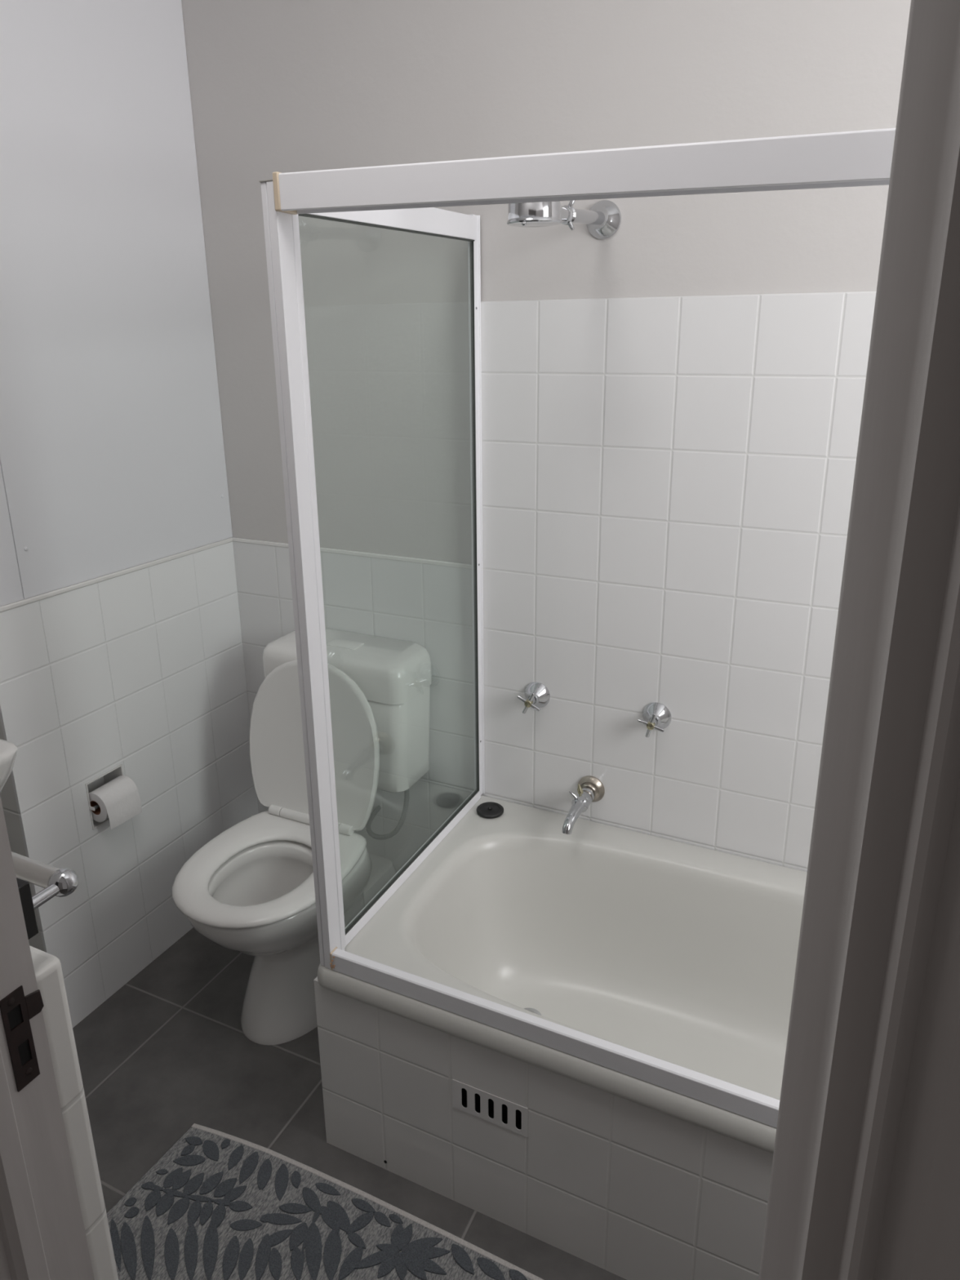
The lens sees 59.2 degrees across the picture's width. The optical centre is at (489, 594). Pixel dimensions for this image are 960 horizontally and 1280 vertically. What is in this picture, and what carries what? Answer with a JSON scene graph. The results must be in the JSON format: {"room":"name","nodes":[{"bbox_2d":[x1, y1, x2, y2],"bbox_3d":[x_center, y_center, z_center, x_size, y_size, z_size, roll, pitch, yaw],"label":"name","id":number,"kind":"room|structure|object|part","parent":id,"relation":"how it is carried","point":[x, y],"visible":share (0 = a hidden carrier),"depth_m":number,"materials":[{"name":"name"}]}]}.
{"room":"bathroom","nodes":[
{"label":"bathroom","id":0,"kind":"room"},
{"bbox_2d":[29,945,118,1279],"bbox_3d":[-0.210,0.099,0.529,3.050,2.680,0.136,7,18,24],"label":"wall","id":1,"kind":"structure","parent":0,"point":[47,966],"depth_m":0.79,"materials":[{"name":"grey paint"}]},
{"bbox_2d":[11,851,78,939],"bbox_3d":[-0.638,0.232,0.858,0.558,0.052,0.064,7,18,24],"label":"towel rail","id":2,"kind":"object","parent":1,"relation":"attached to","point":[60,882],"visible":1,"depth_m":0.76,"materials":[{"name":"silver metal"}]},
{"bbox_3d":[-0.403,0.271,0.726,0.016,0.052,0.013,7,18,24],"label":"wall plate","id":3,"kind":"part","parent":2,"relation":"part of","materials":[{"name":"black plastic"}]},
{"bbox_3d":[-0.634,0.230,0.878,0.528,0.020,0.020,7,18,24],"label":"rail","id":4,"kind":"part","parent":2,"relation":"part of","materials":[{"name":"grey"}]},
{"bbox_3d":[-0.395,0.267,0.748,0.012,0.012,0.034,7,18,24],"label":"post","id":5,"kind":"part","parent":2,"relation":"part of","materials":[{"name":"silver metal"}]},
{"bbox_2d":[0,0,959,1279],"bbox_3d":[0.106,0.376,0.577,1.235,2.120,0.517,-2,17,-5],"label":"door frame","id":6,"kind":"structure","parent":1,"relation":"in","point":[864,1184],"depth_m":0.28,"materials":[{"name":"paint"}]},
{"bbox_2d":[0,985,44,1092],"bbox_3d":[-0.402,0.381,0.734,0.002,0.095,0.036,7,18,24],"label":"strike plate","id":7,"kind":"object","parent":6,"relation":"attached to","point":[16,1009],"visible":1,"depth_m":0.73,"materials":[{"name":"brown metal"}]},
{"bbox_3d":[0.163,0.441,0.359,0.068,2.120,0.027,7,18,24],"label":"architrave","id":8,"kind":"part","parent":6,"relation":"part of","materials":[{"name":"paint"}]},
{"bbox_2d":[0,0,258,1027],"bbox_3d":[-1.006,-0.344,2.013,0.302,2.680,0.745,7,18,24],"label":"wall","id":9,"kind":"structure","parent":0,"point":[121,639],"depth_m":1.96,"materials":[{"name":"white paint"}]},
{"bbox_3d":[-1.015,-0.751,1.524,0.004,1.614,0.088,7,18,24],"label":"lining panel","id":10,"kind":"part","parent":9,"relation":"part of","materials":[{"name":"white paint"}]},
{"bbox_2d":[84,764,123,830],"bbox_3d":[-0.955,0.488,2.066,0.089,0.123,0.107,7,18,24],"label":"paper holder","id":11,"kind":"object","parent":9,"relation":"attached to","point":[117,771],"visible":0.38,"depth_m":2.09,"materials":[{"name":"silver metal"}]},
{"bbox_2d":[88,775,142,830],"bbox_3d":[-0.917,0.502,2.052,0.081,0.091,0.095,7,18,24],"label":"toilet roll","id":12,"kind":"object","parent":11,"relation":"hanging from","point":[118,800],"visible":0.99,"depth_m":2.03,"materials":[{"name":"white paper"}]},
{"bbox_3d":[-0.873,-0.056,2.032,0.010,0.011,0.737,7,18,24],"label":"tile trim","id":13,"kind":"part","parent":9,"relation":"part of","materials":[{"name":"white ceramic"}]},
{"bbox_3d":[-0.860,-0.849,1.845,0.003,1.614,0.647,7,18,24],"label":"lining panel","id":14,"kind":"part","parent":9,"relation":"part of","materials":[{"name":"white paint"}]},
{"bbox_2d":[72,927,626,1279],"bbox_3d":[-0.266,1.468,0.736,3.300,0.060,3.520,7,18,24],"label":"floor","id":15,"kind":"structure","parent":0,"point":[169,1051],"depth_m":1.87,"materials":[{"name":"tile"}]},
{"bbox_2d":[172,627,431,1044],"bbox_3d":[-0.471,0.595,2.071,0.428,0.844,0.674,7,18,24],"label":"toilet","id":16,"kind":"object","parent":15,"relation":"on","point":[249,890],"visible":0.91,"depth_m":2.06,"materials":[{"name":"white ceramic"}]},
{"bbox_3d":[-0.524,0.633,1.956,0.380,0.020,0.408,7,18,24],"label":"seat","id":17,"kind":"part","parent":16,"relation":"part of","materials":[{"name":"white plastic"}]},
{"bbox_3d":[-0.441,0.361,2.099,0.388,0.403,0.081,7,18,24],"label":"lid","id":18,"kind":"part","parent":16,"relation":"part of","materials":[{"name":"white plastic"}]},
{"bbox_3d":[-0.370,0.175,2.177,0.428,0.098,0.181,7,18,24],"label":"cistern lid","id":19,"kind":"part","parent":16,"relation":"part of","materials":[{"name":"white ceramic"}]},
{"bbox_2d":[106,1123,543,1279],"bbox_3d":[-0.363,1.226,1.417,0.873,0.011,0.537,7,18,24],"label":"bath mat","id":20,"kind":"object","parent":15,"relation":"on","point":[217,1205],"visible":1,"depth_m":1.57,"materials":[{"name":"fabric"}]},
{"bbox_2d":[313,795,807,1279],"bbox_3d":[0.720,0.944,1.575,2.012,0.448,0.716,7,18,24],"label":"bathtub","id":21,"kind":"object","parent":15,"relation":"on","point":[682,954],"visible":0.68,"depth_m":1.68,"materials":[{"name":"white ceramic"}]},
{"bbox_2d":[452,1079,528,1137],"bbox_3d":[0.004,0.919,1.526,0.148,0.064,0.021,7,18,24],"label":"vent grille","id":22,"kind":"object","parent":21,"relation":"attached to","point":[503,1113],"visible":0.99,"depth_m":1.52,"materials":[{"name":"white"}]},
{"bbox_2d":[476,801,503,818],"bbox_3d":[0.001,0.540,2.125,0.069,0.014,0.069,7,18,24],"label":"plug","id":23,"kind":"object","parent":21,"relation":"on","point":[490,810],"visible":1,"depth_m":2.12,"materials":[{"name":"black rubber"}]},
{"bbox_2d":[258,128,895,1128],"bbox_3d":[0.586,0.044,1.369,1.697,1.394,0.712,7,18,24],"label":"screen","id":24,"kind":"object","parent":21,"relation":"on","point":[405,197],"visible":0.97,"depth_m":1.30,"materials":[{"name":"white metal"}]},
{"bbox_3d":[-0.304,0.051,1.429,0.026,1.357,0.052,7,18,24],"label":"corner post","id":25,"kind":"part","parent":24,"relation":"part of","materials":[{"name":"white metal"}]},
{"bbox_3d":[-0.172,-0.691,1.535,0.018,0.066,0.637,7,18,24],"label":"rail","id":26,"kind":"part","parent":24,"relation":"part of","materials":[{"name":"white metal"}]},
{"bbox_3d":[0.460,-0.464,0.890,1.656,0.088,0.041,7,18,24],"label":"header rail","id":27,"kind":"part","parent":24,"relation":"part of","materials":[{"name":"white metal"}]},
{"bbox_2d":[181,0,911,871],"bbox_3d":[0.441,-0.292,1.815,3.300,2.680,0.122,7,18,24],"label":"wall","id":28,"kind":"structure","parent":0,"point":[672,401],"depth_m":1.86,"materials":[{"name":"white tile"}]},
{"bbox_3d":[-0.372,-0.110,2.200,0.762,0.011,0.010,7,18,24],"label":"tile trim","id":29,"kind":"part","parent":28,"relation":"part of","materials":[{"name":"white ceramic"}]},
{"bbox_2d":[517,681,550,713],"bbox_3d":[0.103,0.253,2.039,0.067,0.067,0.066,7,18,24],"label":"tap","id":30,"kind":"object","parent":28,"relation":"attached to","point":[537,695],"visible":1,"depth_m":2.04,"materials":[{"name":"silver metal"}]},
{"bbox_3d":[0.077,0.250,2.023,0.024,0.017,0.009,7,18,24],"label":"arm","id":31,"kind":"part","parent":30,"relation":"part of","materials":[{"name":"silver metal"}]},
{"bbox_3d":[0.086,0.275,2.027,0.017,0.024,0.009,7,18,24],"label":"arm","id":32,"kind":"part","parent":30,"relation":"part of","materials":[{"name":"silver metal"}]},
{"bbox_3d":[0.100,0.244,2.011,0.017,0.024,0.009,7,18,24],"label":"arm","id":33,"kind":"part","parent":30,"relation":"part of","materials":[{"name":"silver metal"}]},
{"bbox_3d":[0.109,0.269,2.014,0.024,0.017,0.009,7,18,24],"label":"arm","id":34,"kind":"part","parent":30,"relation":"part of","materials":[{"name":"silver metal"}]},
{"bbox_2d":[506,200,621,239],"bbox_3d":[0.143,-0.696,1.534,0.092,0.092,0.422,7,18,24],"label":"shower","id":35,"kind":"object","parent":28,"relation":"attached to","point":[602,220],"visible":0.87,"depth_m":1.51,"materials":[{"name":"silver metal"}]},
{"bbox_3d":[0.181,-0.722,1.613,0.025,0.041,0.187,7,18,24],"label":"arm","id":36,"kind":"part","parent":35,"relation":"part of","materials":[{"name":"silver metal"}]},
{"bbox_2d":[561,775,604,834],"bbox_3d":[0.210,0.497,1.992,0.069,0.076,0.186,7,18,24],"label":"spout","id":37,"kind":"object","parent":28,"relation":"attached to","point":[590,788],"visible":1,"depth_m":2.00,"materials":[{"name":"silver metal"}]},
{"bbox_2d":[637,702,671,737],"bbox_3d":[0.372,0.288,1.919,0.067,0.067,0.066,7,18,24],"label":"tap","id":38,"kind":"object","parent":28,"relation":"attached to","point":[656,716],"visible":1,"depth_m":1.92,"materials":[{"name":"silver metal"}]},
{"bbox_3d":[0.345,0.288,1.905,0.024,0.014,0.009,7,18,24],"label":"arm","id":39,"kind":"part","parent":38,"relation":"part of","materials":[{"name":"silver metal"}]},
{"bbox_3d":[0.358,0.312,1.906,0.014,0.024,0.009,7,18,24],"label":"arm","id":40,"kind":"part","parent":38,"relation":"part of","materials":[{"name":"silver metal"}]},
{"bbox_3d":[0.366,0.277,1.891,0.014,0.024,0.009,7,18,24],"label":"arm","id":41,"kind":"part","parent":38,"relation":"part of","materials":[{"name":"silver metal"}]},
{"bbox_3d":[0.379,0.300,1.892,0.024,0.014,0.009,7,18,24],"label":"arm","id":42,"kind":"part","parent":38,"relation":"part of","materials":[{"name":"silver metal"}]},
{"bbox_3d":[-1.327,-0.280,1.808,0.100,2.680,1.630,7,18,24],"label":"wall","id":43,"kind":"structure","parent":0,"visible":0},
{"bbox_2d":[0,738,17,792],"bbox_3d":[-1.200,0.347,1.485,0.538,0.240,0.466,7,18,24],"label":"basin","id":44,"kind":"object","parent":43,"relation":"attached to","point":[8,749],"visible":1,"depth_m":1.54,"materials":[{"name":"white ceramic"}]}
]}

